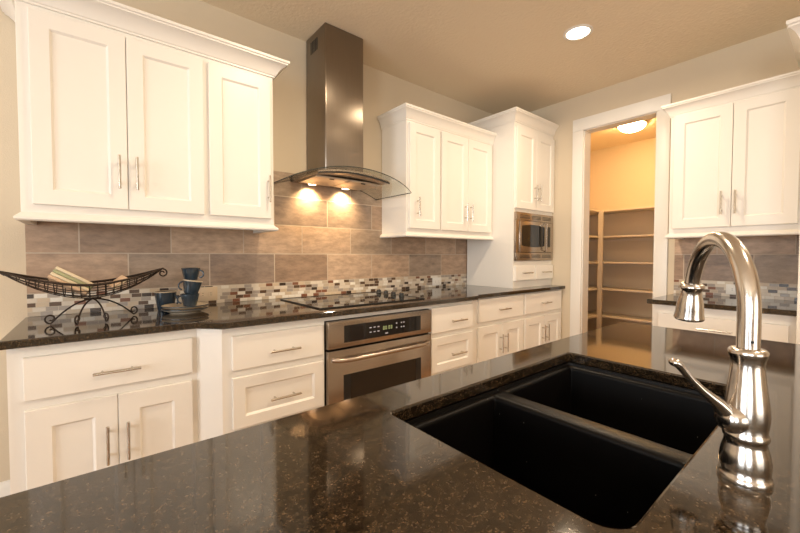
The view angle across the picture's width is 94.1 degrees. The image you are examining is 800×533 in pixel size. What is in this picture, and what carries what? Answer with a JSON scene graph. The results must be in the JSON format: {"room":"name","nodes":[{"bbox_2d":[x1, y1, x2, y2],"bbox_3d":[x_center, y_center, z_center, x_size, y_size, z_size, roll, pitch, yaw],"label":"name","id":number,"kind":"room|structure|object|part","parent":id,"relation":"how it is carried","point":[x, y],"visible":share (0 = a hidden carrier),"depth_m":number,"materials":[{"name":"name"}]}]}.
{"room":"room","nodes":[
{"label":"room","id":0,"kind":"room"},
{"bbox_2d":[0,0,492,481],"bbox_3d":[-0.855,-0.226,2.580,9.150,2.713,0.130,-1,2,-39],"label":"wall","id":1,"kind":"structure","parent":0,"point":[327,241],"depth_m":2.41,"materials":[{"name":"beige paint"}]},
{"bbox_2d":[0,480,10,497],"bbox_3d":[-3.070,1.107,0.729,3.330,0.154,0.014,-1,2,-39],"label":"baseboard","id":2,"kind":"structure","parent":1,"relation":"attached to","point":[5,485],"depth_m":1.73,"materials":[{"name":"white paint"}]},
{"bbox_2d":[0,0,289,232],"bbox_3d":[-1.220,-0.689,1.933,1.195,0.975,0.385,-1,2,-39],"label":"upper cabinet","id":3,"kind":"object","parent":1,"relation":"attached to","point":[127,115],"visible":1,"depth_m":1.75,"materials":[{"name":"white paint"}]},
{"bbox_3d":[-1.392,-0.658,1.627,0.318,0.792,0.020,-1,2,-39],"label":"door","id":4,"kind":"part","parent":3,"relation":"part of","materials":[{"name":"white paint"}]},
{"bbox_3d":[-1.275,-0.429,1.693,0.012,0.152,0.038,-1,2,-39],"label":"handle","id":5,"kind":"part","parent":3,"relation":"part of","materials":[{"name":"silver metal"}]},
{"bbox_3d":[-1.224,-0.431,1.735,0.012,0.152,0.038,-1,2,-39],"label":"handle","id":6,"kind":"part","parent":3,"relation":"part of","materials":[{"name":"silver metal"}]},
{"bbox_3d":[-1.220,-1.131,1.920,1.195,0.090,0.385,-1,2,-39],"label":"crown moulding","id":7,"kind":"part","parent":3,"relation":"part of","materials":[{"name":"white paint"}]},
{"bbox_3d":[-1.238,-0.220,1.968,1.088,0.034,0.331,-1,2,-39],"label":"light rail","id":8,"kind":"part","parent":3,"relation":"part of","materials":[{"name":"white paint"}]},
{"bbox_3d":[-1.143,-0.664,1.831,0.318,0.792,0.020,-1,2,-39],"label":"door","id":9,"kind":"part","parent":3,"relation":"part of","materials":[{"name":"white paint"}]},
{"bbox_3d":[-0.875,-0.670,2.050,0.322,0.792,0.020,-1,2,-39],"label":"door","id":10,"kind":"part","parent":3,"relation":"part of","materials":[{"name":"white paint"}]},
{"bbox_3d":[-0.745,-0.442,2.126,0.012,0.152,0.038,-1,2,-39],"label":"handle","id":11,"kind":"part","parent":3,"relation":"part of","materials":[{"name":"silver metal"}]},
{"bbox_2d":[198,287,217,301],"bbox_3d":[-1.166,0.166,2.248,0.118,0.084,0.008,-1,2,-39],"label":"outlet","id":12,"kind":"object","parent":1,"relation":"attached to","point":[206,293],"visible":0.79,"depth_m":2.25,"materials":[{"name":"beige plastic"}]},
{"bbox_2d":[25,170,466,293],"bbox_3d":[-0.545,-0.273,2.754,3.159,0.753,0.010,-1,2,-39],"label":"tile backsplash","id":13,"kind":"structure","parent":1,"relation":"on","point":[324,233],"depth_m":2.50,"materials":[{"name":"tile"}]},
{"bbox_2d":[273,22,410,199],"bbox_3d":[-0.390,-1.051,2.530,0.904,1.055,0.490,-1,2,-39],"label":"range hood","id":14,"kind":"object","parent":1,"relation":"attached to","point":[334,55],"visible":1,"depth_m":2.49,"materials":[{"name":"metal"}]},
{"bbox_2d":[432,277,440,285],"bbox_3d":[0.346,0.141,3.484,0.116,0.075,0.008,-1,2,-39],"label":"outlet","id":15,"kind":"object","parent":1,"relation":"attached to","point":[435,281],"visible":1,"depth_m":3.48,"materials":[{"name":"white plastic"}]},
{"bbox_2d":[377,103,496,239],"bbox_3d":[0.357,-0.730,3.233,1.096,0.982,0.369,-1,2,-39],"label":"upper cabinet","id":16,"kind":"object","parent":1,"relation":"attached to","point":[445,163],"visible":0.99,"depth_m":3.01,"materials":[{"name":"white paint"}]},
{"bbox_3d":[0.144,-0.457,2.853,0.012,0.152,0.038,-1,2,-39],"label":"handle","id":17,"kind":"part","parent":16,"relation":"part of","materials":[{"name":"silver metal"}]},
{"bbox_3d":[0.195,-0.695,2.924,0.324,0.797,0.020,-1,2,-39],"label":"door","id":18,"kind":"part","parent":16,"relation":"part of","materials":[{"name":"white paint"}]},
{"bbox_3d":[0.354,-0.257,3.269,1.071,0.034,0.331,-1,2,-39],"label":"light rail","id":19,"kind":"part","parent":16,"relation":"part of","materials":[{"name":"white paint"}]},
{"bbox_3d":[0.354,-1.170,3.224,1.096,0.101,0.356,-1,2,-39],"label":"crown moulding","id":20,"kind":"part","parent":16,"relation":"part of","materials":[{"name":"white paint"}]},
{"bbox_3d":[0.461,-0.701,3.142,0.324,0.797,0.020,-1,2,-39],"label":"door","id":21,"kind":"part","parent":16,"relation":"part of","materials":[{"name":"white paint"}]},
{"bbox_3d":[0.626,-0.468,3.247,0.012,0.152,0.038,-1,2,-39],"label":"handle","id":22,"kind":"part","parent":16,"relation":"part of","materials":[{"name":"silver metal"}]},
{"bbox_3d":[0.715,-0.707,3.349,0.325,0.797,0.020,-1,2,-39],"label":"door","id":23,"kind":"part","parent":16,"relation":"part of","materials":[{"name":"white paint"}]},
{"bbox_2d":[200,0,799,150],"bbox_3d":[1.235,-1.553,-0.015,9.390,0.100,6.728,-1,2,-39],"label":"ceiling","id":24,"kind":"structure","parent":0,"point":[493,57],"depth_m":2.56,"materials":[{"name":"beige paint"}]},
{"bbox_2d":[563,24,592,40],"bbox_3d":[1.201,-1.575,2.513,0.183,0.007,0.183,-1,2,-39],"label":"recessed light","id":25,"kind":"object","parent":24,"relation":"in","point":[578,32],"visible":1,"depth_m":2.51,"materials":[{"name":"white paint"}]},
{"bbox_2d":[617,120,647,132],"bbox_3d":[2.621,-1.577,4.208,0.300,0.099,0.300,-1,2,-39],"label":"ceiling light","id":26,"kind":"object","parent":24,"relation":"attached to","point":[633,127],"visible":0.75,"depth_m":4.14,"materials":[{"name":"white glass"}]},
{"bbox_2d":[587,138,655,331],"bbox_3d":[3.382,-0.285,4.721,0.120,2.713,1.938,-1,2,-39],"label":"wall","id":27,"kind":"structure","parent":0,"point":[622,176],"depth_m":5.05,"materials":[{"name":"beige paint"}]},
{"bbox_2d":[530,28,799,338],"bbox_3d":[3.277,-0.194,1.698,0.130,2.713,6.488,-1,2,-39],"label":"wall","id":28,"kind":"structure","parent":0,"point":[775,258],"depth_m":2.85,"materials":[{"name":"beige paint"}]},
{"bbox_2d":[570,93,671,335],"bbox_3d":[1.951,-0.134,3.330,0.160,2.492,0.781,-1,2,-39],"label":"trim","id":29,"kind":"structure","parent":28,"relation":"attached to","point":[663,134],"depth_m":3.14,"materials":[{"name":"white paint"}]},
{"bbox_2d":[661,70,799,239],"bbox_3d":[2.259,-0.677,2.545,0.377,0.955,0.725,-1,2,-39],"label":"upper cabinet","id":30,"kind":"object","parent":28,"relation":"attached to","point":[735,151],"visible":0.99,"depth_m":2.40,"materials":[{"name":"white paint"}]},
{"bbox_3d":[2.068,-0.666,2.556,0.020,0.798,0.320,-1,2,-39],"label":"door","id":31,"kind":"part","parent":30,"relation":"part of","materials":[{"name":"white paint"}]},
{"bbox_3d":[2.118,-0.420,2.456,0.038,0.152,0.012,-1,2,-39],"label":"handle","id":32,"kind":"part","parent":30,"relation":"part of","materials":[{"name":"silver metal"}]},
{"bbox_3d":[2.262,-1.112,2.534,0.369,0.085,0.725,-1,2,-39],"label":"crown moulding","id":33,"kind":"part","parent":30,"relation":"part of","materials":[{"name":"white paint"}]},
{"bbox_3d":[2.278,-0.217,2.555,0.328,0.034,0.695,-1,2,-39],"label":"light rail","id":34,"kind":"part","parent":30,"relation":"part of","materials":[{"name":"white paint"}]},
{"bbox_3d":[2.162,-0.418,2.402,0.038,0.152,0.012,-1,2,-39],"label":"handle","id":35,"kind":"part","parent":30,"relation":"part of","materials":[{"name":"silver metal"}]},
{"bbox_3d":[2.266,-0.659,2.314,0.020,0.798,0.300,-1,2,-39],"label":"door","id":36,"kind":"part","parent":30,"relation":"part of","materials":[{"name":"white paint"}]},
{"bbox_2d":[726,284,735,294],"bbox_3d":[2.407,0.166,2.664,0.008,0.073,0.116,-1,2,-39],"label":"outlet","id":37,"kind":"object","parent":28,"relation":"attached to","point":[730,288],"visible":0.56,"depth_m":2.69,"materials":[{"name":"white plastic"}]},
{"bbox_2d":[674,235,798,283],"bbox_3d":[2.404,-0.079,2.675,0.010,0.378,0.716,-1,2,-39],"label":"tile backsplash","id":38,"kind":"structure","parent":28,"relation":"on","point":[775,258],"depth_m":2.57,"materials":[{"name":"tile"}]},
{"bbox_3d":[1.232,1.249,0.069,9.390,0.080,6.728,-1,2,-39],"label":"floor","id":39,"kind":"structure","parent":0,"visible":0},
{"bbox_2d":[6,329,197,493],"bbox_3d":[-1.317,0.715,1.710,0.593,0.884,0.654,-1,2,-39],"label":"base cabinet","id":40,"kind":"object","parent":39,"relation":"on","point":[82,407],"visible":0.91,"depth_m":1.45,"materials":[{"name":"white paint"}]},
{"bbox_3d":[-1.235,0.774,1.417,0.264,0.522,0.020,-1,2,-39],"label":"door","id":41,"kind":"part","parent":40,"relation":"part of","materials":[{"name":"white paint"}]},
{"bbox_3d":[-1.131,0.398,1.491,0.531,0.155,0.020,-1,2,-39],"label":"drawer","id":42,"kind":"part","parent":40,"relation":"part of","materials":[{"name":"white paint"}]},
{"bbox_3d":[-1.141,0.696,1.455,0.012,0.152,0.038,-1,2,-39],"label":"handle","id":43,"kind":"part","parent":40,"relation":"part of","materials":[{"name":"silver metal"}]},
{"bbox_3d":[-1.113,0.410,1.469,0.152,0.012,0.038,-1,2,-39],"label":"handle","id":44,"kind":"part","parent":40,"relation":"part of","materials":[{"name":"silver metal"}]},
{"bbox_3d":[-1.091,0.695,1.496,0.012,0.152,0.038,-1,2,-39],"label":"handle","id":45,"kind":"part","parent":40,"relation":"part of","materials":[{"name":"silver metal"}]},
{"bbox_3d":[-1.030,0.769,1.585,0.264,0.522,0.020,-1,2,-39],"label":"door","id":46,"kind":"part","parent":40,"relation":"part of","materials":[{"name":"white paint"}]},
{"bbox_2d":[196,318,324,441],"bbox_3d":[-0.831,0.705,2.050,0.590,0.884,0.742,-1,2,-39],"label":"base cabinet","id":47,"kind":"object","parent":39,"relation":"on","point":[249,376],"visible":0.59,"depth_m":1.75,"materials":[{"name":"white paint"}]},
{"bbox_3d":[-0.584,0.390,1.825,0.452,0.156,0.020,-1,2,-39],"label":"drawer","id":48,"kind":"part","parent":47,"relation":"part of","materials":[{"name":"white paint"}]},
{"bbox_3d":[-0.584,0.620,1.832,0.452,0.237,0.020,-1,2,-39],"label":"drawer","id":49,"kind":"part","parent":47,"relation":"part of","materials":[{"name":"white paint"}]},
{"bbox_3d":[-0.558,0.403,1.809,0.152,0.012,0.038,-1,2,-39],"label":"handle","id":50,"kind":"part","parent":47,"relation":"part of","materials":[{"name":"silver metal"}]},
{"bbox_3d":[-0.558,0.631,1.816,0.152,0.012,0.038,-1,2,-39],"label":"handle","id":51,"kind":"part","parent":47,"relation":"part of","materials":[{"name":"silver metal"}]},
{"bbox_2d":[324,306,430,405],"bbox_3d":[-0.280,0.616,2.451,0.772,0.728,0.738,-1,2,-39],"label":"oven","id":52,"kind":"object","parent":39,"relation":"on","point":[363,355],"depth_m":2.15,"materials":[{"name":"silver metal"}]},
{"bbox_3d":[-0.182,0.269,2.321,0.772,0.026,0.246,-1,2,-39],"label":"filler rail","id":53,"kind":"part","parent":52,"relation":"part of","materials":[{"name":"silver metal"}]},
{"bbox_3d":[-0.097,0.363,2.215,0.756,0.148,0.034,-1,2,-39],"label":"control panel","id":54,"kind":"part","parent":52,"relation":"part of","materials":[{"name":"metal"}]},
{"bbox_3d":[-0.070,0.496,2.185,0.717,0.025,0.067,-1,2,-39],"label":"handle","id":55,"kind":"part","parent":52,"relation":"part of","materials":[{"name":"metal"}]},
{"bbox_2d":[428,300,473,375],"bbox_3d":[0.188,0.681,2.882,0.496,0.884,0.742,-1,2,-39],"label":"base cabinet","id":56,"kind":"object","parent":39,"relation":"on","point":[452,324],"visible":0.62,"depth_m":2.59,"materials":[{"name":"white paint"}]},
{"bbox_3d":[0.366,0.359,2.601,0.420,0.170,0.020,-1,2,-39],"label":"drawer","id":57,"kind":"part","parent":56,"relation":"part of","materials":[{"name":"white paint"}]},
{"bbox_3d":[0.366,0.594,2.608,0.420,0.235,0.020,-1,2,-39],"label":"drawer","id":58,"kind":"part","parent":56,"relation":"part of","materials":[{"name":"white paint"}]},
{"bbox_3d":[0.410,0.606,2.608,0.152,0.012,0.038,-1,2,-39],"label":"handle","id":59,"kind":"part","parent":56,"relation":"part of","materials":[{"name":"silver metal"}]},
{"bbox_2d":[473,294,522,363],"bbox_3d":[0.625,0.670,3.269,0.670,0.884,0.696,-1,2,-39],"label":"base cabinet","id":60,"kind":"object","parent":39,"relation":"on","point":[498,321],"visible":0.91,"depth_m":3.00,"materials":[{"name":"white paint"}]},
{"bbox_3d":[0.712,0.729,2.954,0.298,0.526,0.020,-1,2,-39],"label":"door","id":61,"kind":"part","parent":60,"relation":"part of","materials":[{"name":"white paint"}]},
{"bbox_3d":[0.829,0.337,3.038,0.600,0.179,0.020,-1,2,-39],"label":"drawer","id":62,"kind":"part","parent":60,"relation":"part of","materials":[{"name":"white paint"}]},
{"bbox_3d":[0.820,0.620,3.003,0.012,0.152,0.038,-1,2,-39],"label":"handle","id":63,"kind":"part","parent":60,"relation":"part of","materials":[{"name":"silver metal"}]},
{"bbox_3d":[0.873,0.619,3.046,0.012,0.152,0.038,-1,2,-39],"label":"handle","id":64,"kind":"part","parent":60,"relation":"part of","materials":[{"name":"silver metal"}]},
{"bbox_3d":[0.945,0.723,3.145,0.298,0.526,0.020,-1,2,-39],"label":"door","id":65,"kind":"part","parent":60,"relation":"part of","materials":[{"name":"white paint"}]},
{"bbox_2d":[522,289,561,349],"bbox_3d":[1.147,0.658,3.696,0.680,0.884,0.696,-1,2,-39],"label":"base cabinet","id":66,"kind":"object","parent":39,"relation":"on","point":[541,316],"visible":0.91,"depth_m":3.41,"materials":[{"name":"white paint"}]},
{"bbox_2d":[0,285,564,349],"bbox_3d":[-0.063,0.230,2.680,3.810,0.030,0.737,-1,2,-39],"label":"countertop","id":67,"kind":"structure","parent":66,"relation":"on","point":[31,331],"depth_m":1.80,"materials":[{"name":"stone"}]},
{"bbox_2d":[0,268,167,324],"bbox_3d":[-1.376,0.125,1.651,0.595,0.231,0.248,-1,2,-39],"label":"wire basket","id":68,"kind":"object","parent":67,"relation":"on","point":[19,277],"visible":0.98,"depth_m":1.61,"materials":[{"name":"metal"}]},
{"bbox_3d":[-1.425,0.192,1.605,0.160,0.100,0.007,-2,2,-43],"label":"leg","id":69,"kind":"part","parent":68,"relation":"part of","materials":[{"name":"metal"}]},
{"bbox_2d":[48,266,93,294],"bbox_3d":[-1.425,0.067,1.615,0.150,0.137,0.109,-1,2,-39],"label":"folded napkin","id":70,"kind":"object","parent":68,"relation":"in","point":[58,274],"visible":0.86,"depth_m":1.58,"materials":[{"name":"beige fabric"}]},
{"bbox_3d":[-1.355,0.192,1.597,0.007,0.100,0.129,0,2,-12],"label":"leg","id":71,"kind":"part","parent":68,"relation":"part of","materials":[{"name":"metal"}]},
{"bbox_3d":[-1.317,0.191,1.638,0.111,0.099,0.007,1,2,23],"label":"leg","id":72,"kind":"part","parent":68,"relation":"part of","materials":[{"name":"metal"}]},
{"bbox_2d":[108,275,126,288],"bbox_3d":[-1.299,0.071,1.718,0.081,0.060,0.061,1,2,39],"label":"folded napkin","id":73,"kind":"object","parent":68,"relation":"in","point":[121,276],"visible":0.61,"depth_m":1.71,"materials":[{"name":"beige fabric"}]},
{"bbox_3d":[-1.333,0.188,1.752,0.007,0.100,0.198,1,2,20],"label":"leg","id":74,"kind":"part","parent":68,"relation":"part of","materials":[{"name":"metal"}]},
{"bbox_2d":[154,290,178,310],"bbox_3d":[-1.253,0.182,1.994,0.106,0.102,0.112,-1,2,-39],"label":"mug","id":75,"kind":"object","parent":67,"relation":"on","point":[162,297],"visible":0.72,"depth_m":1.96,"materials":[{"name":"blue ceramic"}]},
{"bbox_2d":[161,305,208,313],"bbox_3d":[-1.110,0.223,1.929,0.216,0.024,0.216,-1,2,-39],"label":"plate","id":76,"kind":"object","parent":67,"relation":"on","point":[206,306],"visible":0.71,"depth_m":1.86,"materials":[{"name":"blue ceramic"}]},
{"bbox_2d":[161,302,208,309],"bbox_3d":[-1.110,0.208,1.928,0.216,0.024,0.216,-1,2,-39],"label":"plate","id":77,"kind":"object","parent":76,"relation":"on","point":[172,306],"visible":0.82,"depth_m":1.90,"materials":[{"name":"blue ceramic"}]},
{"bbox_2d":[177,293,199,306],"bbox_3d":[-1.096,0.173,1.933,0.098,0.064,0.089,-1,2,-39],"label":"mug","id":78,"kind":"object","parent":77,"relation":"on","point":[188,300],"visible":0.89,"depth_m":1.91,"materials":[{"name":"blue ceramic"}]},
{"bbox_2d":[178,279,202,293],"bbox_3d":[-1.087,0.105,1.938,0.110,0.080,0.092,-1,2,-39],"label":"mug","id":79,"kind":"object","parent":78,"relation":"on","point":[189,286],"visible":0.94,"depth_m":1.91,"materials":[{"name":"blue ceramic"}]},
{"bbox_2d":[181,268,203,279],"bbox_3d":[-1.083,0.038,1.940,0.099,0.064,0.089,-1,2,-39],"label":"mug","id":80,"kind":"object","parent":79,"relation":"on","point":[188,273],"visible":0.99,"depth_m":1.91,"materials":[{"name":"blue ceramic"}]},
{"bbox_2d":[280,289,424,308],"bbox_3d":[-0.312,0.201,2.489,0.778,0.038,0.561,-1,2,-39],"label":"cooktop","id":81,"kind":"object","parent":67,"relation":"in","point":[353,299],"visible":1,"depth_m":2.44,"materials":[{"name":"black glass"}]},
{"bbox_2d":[467,106,558,287],"bbox_3d":[1.098,-0.603,3.686,0.726,1.577,0.589,-1,2,-39],"label":"tall cabinet","id":82,"kind":"object","parent":67,"relation":"on","point":[523,148],"visible":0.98,"depth_m":3.44,"materials":[{"name":"white paint"}]},
{"bbox_3d":[1.098,-1.343,3.664,0.726,0.096,0.587,-1,2,-39],"label":"crown moulding","id":83,"kind":"part","parent":82,"relation":"part of","materials":[{"name":"white paint"}]},
{"bbox_3d":[1.147,0.059,3.428,0.312,0.134,0.020,-1,2,-39],"label":"drawer","id":84,"kind":"part","parent":82,"relation":"part of","materials":[{"name":"white paint"}]},
{"bbox_3d":[1.151,-0.885,3.402,0.320,0.718,0.020,-1,2,-39],"label":"door","id":85,"kind":"part","parent":82,"relation":"part of","materials":[{"name":"white paint"}]},
{"bbox_2d":[514,211,552,260],"bbox_3d":[1.127,-0.282,3.689,0.637,0.437,0.540,-1,2,-39],"label":"microwave","id":86,"kind":"object","parent":82,"relation":"in","point":[533,233],"visible":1,"depth_m":3.46,"materials":[{"name":"silver metal"}]},
{"bbox_3d":[1.230,-0.275,3.475,0.431,0.287,0.028,-1,2,-39],"label":"door","id":87,"kind":"part","parent":86,"relation":"part of","materials":[{"name":"glass"}]},
{"bbox_3d":[1.407,-0.279,3.587,0.014,0.278,0.028,-1,2,-39],"label":"handle","id":88,"kind":"part","parent":86,"relation":"part of","materials":[{"name":"metal"}]},
{"bbox_3d":[1.444,-0.280,3.652,0.118,0.287,0.026,-1,2,-39],"label":"control panel","id":89,"kind":"part","parent":86,"relation":"part of","materials":[{"name":"metal"}]},
{"bbox_3d":[1.404,0.053,3.638,0.316,0.134,0.020,-1,2,-39],"label":"drawer","id":90,"kind":"part","parent":82,"relation":"part of","materials":[{"name":"white paint"}]},
{"bbox_3d":[1.403,-0.891,3.608,0.323,0.718,0.020,-1,2,-39],"label":"door","id":91,"kind":"part","parent":82,"relation":"part of","materials":[{"name":"white paint"}]},
{"bbox_3d":[1.205,0.717,3.357,0.312,0.526,0.020,-1,2,-39],"label":"door","id":92,"kind":"part","parent":66,"relation":"part of","materials":[{"name":"white paint"}]},
{"bbox_3d":[1.327,0.325,3.445,0.627,0.179,0.020,-1,2,-39],"label":"drawer","id":93,"kind":"part","parent":66,"relation":"part of","materials":[{"name":"white paint"}]},
{"bbox_3d":[1.448,0.712,3.557,0.312,0.526,0.020,-1,2,-39],"label":"door","id":94,"kind":"part","parent":66,"relation":"part of","materials":[{"name":"white paint"}]},
{"bbox_2d":[588,209,598,318],"bbox_3d":[1.959,0.170,4.614,1.502,1.810,0.322,-1,2,-39],"label":"shelf unit","id":95,"kind":"object","parent":39,"relation":"on","point":[590,210],"visible":0.12,"depth_m":4.88,"materials":[{"name":"paint"}]},
{"bbox_3d":[1.958,0.674,4.629,1.502,0.022,0.322,-1,2,-39],"label":"shelf","id":96,"kind":"part","parent":95,"relation":"part of","materials":[{"name":"paint"}]},
{"bbox_2d":[588,206,653,328],"bbox_3d":[3.155,0.172,4.628,0.364,1.810,1.815,-1,2,-39],"label":"shelf unit","id":97,"kind":"object","parent":39,"relation":"on","point":[601,213],"visible":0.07,"depth_m":4.93,"materials":[{"name":"paint"}]},
{"bbox_3d":[2.661,0.160,4.959,0.020,1.808,0.057,-1,2,-39],"label":"corner post","id":98,"kind":"part","parent":97,"relation":"part of","materials":[{"name":"paint"}]},
{"bbox_3d":[3.162,0.675,4.649,0.344,0.022,1.815,-1,2,-39],"label":"shelf","id":99,"kind":"part","parent":97,"relation":"part of","materials":[{"name":"paint"}]},
{"bbox_3d":[3.162,0.313,4.638,0.344,0.022,1.815,-1,2,-39],"label":"shelf","id":100,"kind":"part","parent":97,"relation":"part of","materials":[{"name":"paint"}]},
{"bbox_3d":[3.163,-0.041,4.628,0.344,0.022,1.815,-1,2,-39],"label":"shelf","id":101,"kind":"part","parent":97,"relation":"part of","materials":[{"name":"paint"}]},
{"bbox_3d":[3.163,-0.722,4.607,0.344,0.022,1.815,-1,2,-39],"label":"shelf","id":102,"kind":"part","parent":97,"relation":"part of","materials":[{"name":"paint"}]},
{"bbox_3d":[3.163,-0.383,4.617,0.344,0.022,1.815,-1,2,-39],"label":"shelf","id":103,"kind":"part","parent":97,"relation":"part of","materials":[{"name":"paint"}]},
{"bbox_2d":[653,304,796,343],"bbox_3d":[2.156,0.696,2.471,0.656,0.884,0.676,-1,2,-39],"label":"base cabinet","id":104,"kind":"object","parent":39,"relation":"on","point":[780,328],"visible":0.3,"depth_m":2.25,"materials":[{"name":"white paint"}]},
{"bbox_3d":[1.915,0.392,2.270,0.038,0.012,0.170,-1,2,-39],"label":"handle","id":105,"kind":"part","parent":104,"relation":"part of","materials":[{"name":"silver metal"}]},
{"bbox_2d":[647,293,796,315],"bbox_3d":[2.153,0.239,2.470,0.646,0.030,0.700,-1,2,-39],"label":"countertop","id":106,"kind":"structure","parent":104,"relation":"on","point":[769,306],"depth_m":2.31,"materials":[{"name":"stone"}]},
{"bbox_2d":[786,16,799,343],"bbox_3d":[2.655,-0.056,1.776,0.757,2.430,1.126,-1,2,-39],"label":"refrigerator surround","id":107,"kind":"object","parent":39,"relation":"on","point":[793,25],"visible":0.38,"depth_m":1.97,"materials":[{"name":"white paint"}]},
{"bbox_3d":[2.657,-1.203,1.742,0.757,0.134,1.126,-1,2,-39],"label":"crown moulding","id":108,"kind":"part","parent":107,"relation":"part of","materials":[{"name":"white paint"}]},
{"bbox_3d":[2.378,-0.033,2.170,0.689,2.360,0.032,-1,2,-39],"label":"panel","id":109,"kind":"part","parent":107,"relation":"part of","materials":[{"name":"white paint"}]},
{"bbox_3d":[0.165,0.753,0.506,2.708,0.884,0.778,-1,2,-39],"label":"cabinet","id":110,"kind":"object","parent":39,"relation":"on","visible":0},
{"bbox_2d":[0,322,799,532],"bbox_3d":[0.271,0.300,0.363,2.768,0.030,1.105,-1,2,-39],"label":"countertop","id":111,"kind":"structure","parent":110,"relation":"on","point":[353,465],"depth_m":0.48,"materials":[{"name":"stone"}]},
{"bbox_2d":[405,362,723,528],"bbox_3d":[0.374,0.400,0.767,0.730,0.194,0.440,-1,2,-39],"label":"sink","id":112,"kind":"object","parent":111,"relation":"in","point":[603,446],"visible":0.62,"depth_m":0.82,"materials":[{"name":"black"}]},
{"bbox_2d":[668,231,774,490],"bbox_3d":[0.481,0.112,0.566,0.112,0.332,0.273,1,2,38],"label":"kitchen faucet","id":113,"kind":"object","parent":111,"relation":"on","point":[744,418],"visible":1,"depth_m":0.48,"materials":[{"name":"silver metal"}]},
{"bbox_3d":[0.400,0.163,0.493,0.085,0.083,0.026,0,2,2],"label":"lever","id":114,"kind":"part","parent":113,"relation":"part of","materials":[{"name":"silver metal"}]},
{"bbox_3d":[0.489,0.026,0.575,0.024,0.160,0.212,1,2,20],"label":"spout","id":115,"kind":"part","parent":113,"relation":"part of","materials":[{"name":"silver metal"}]}
]}

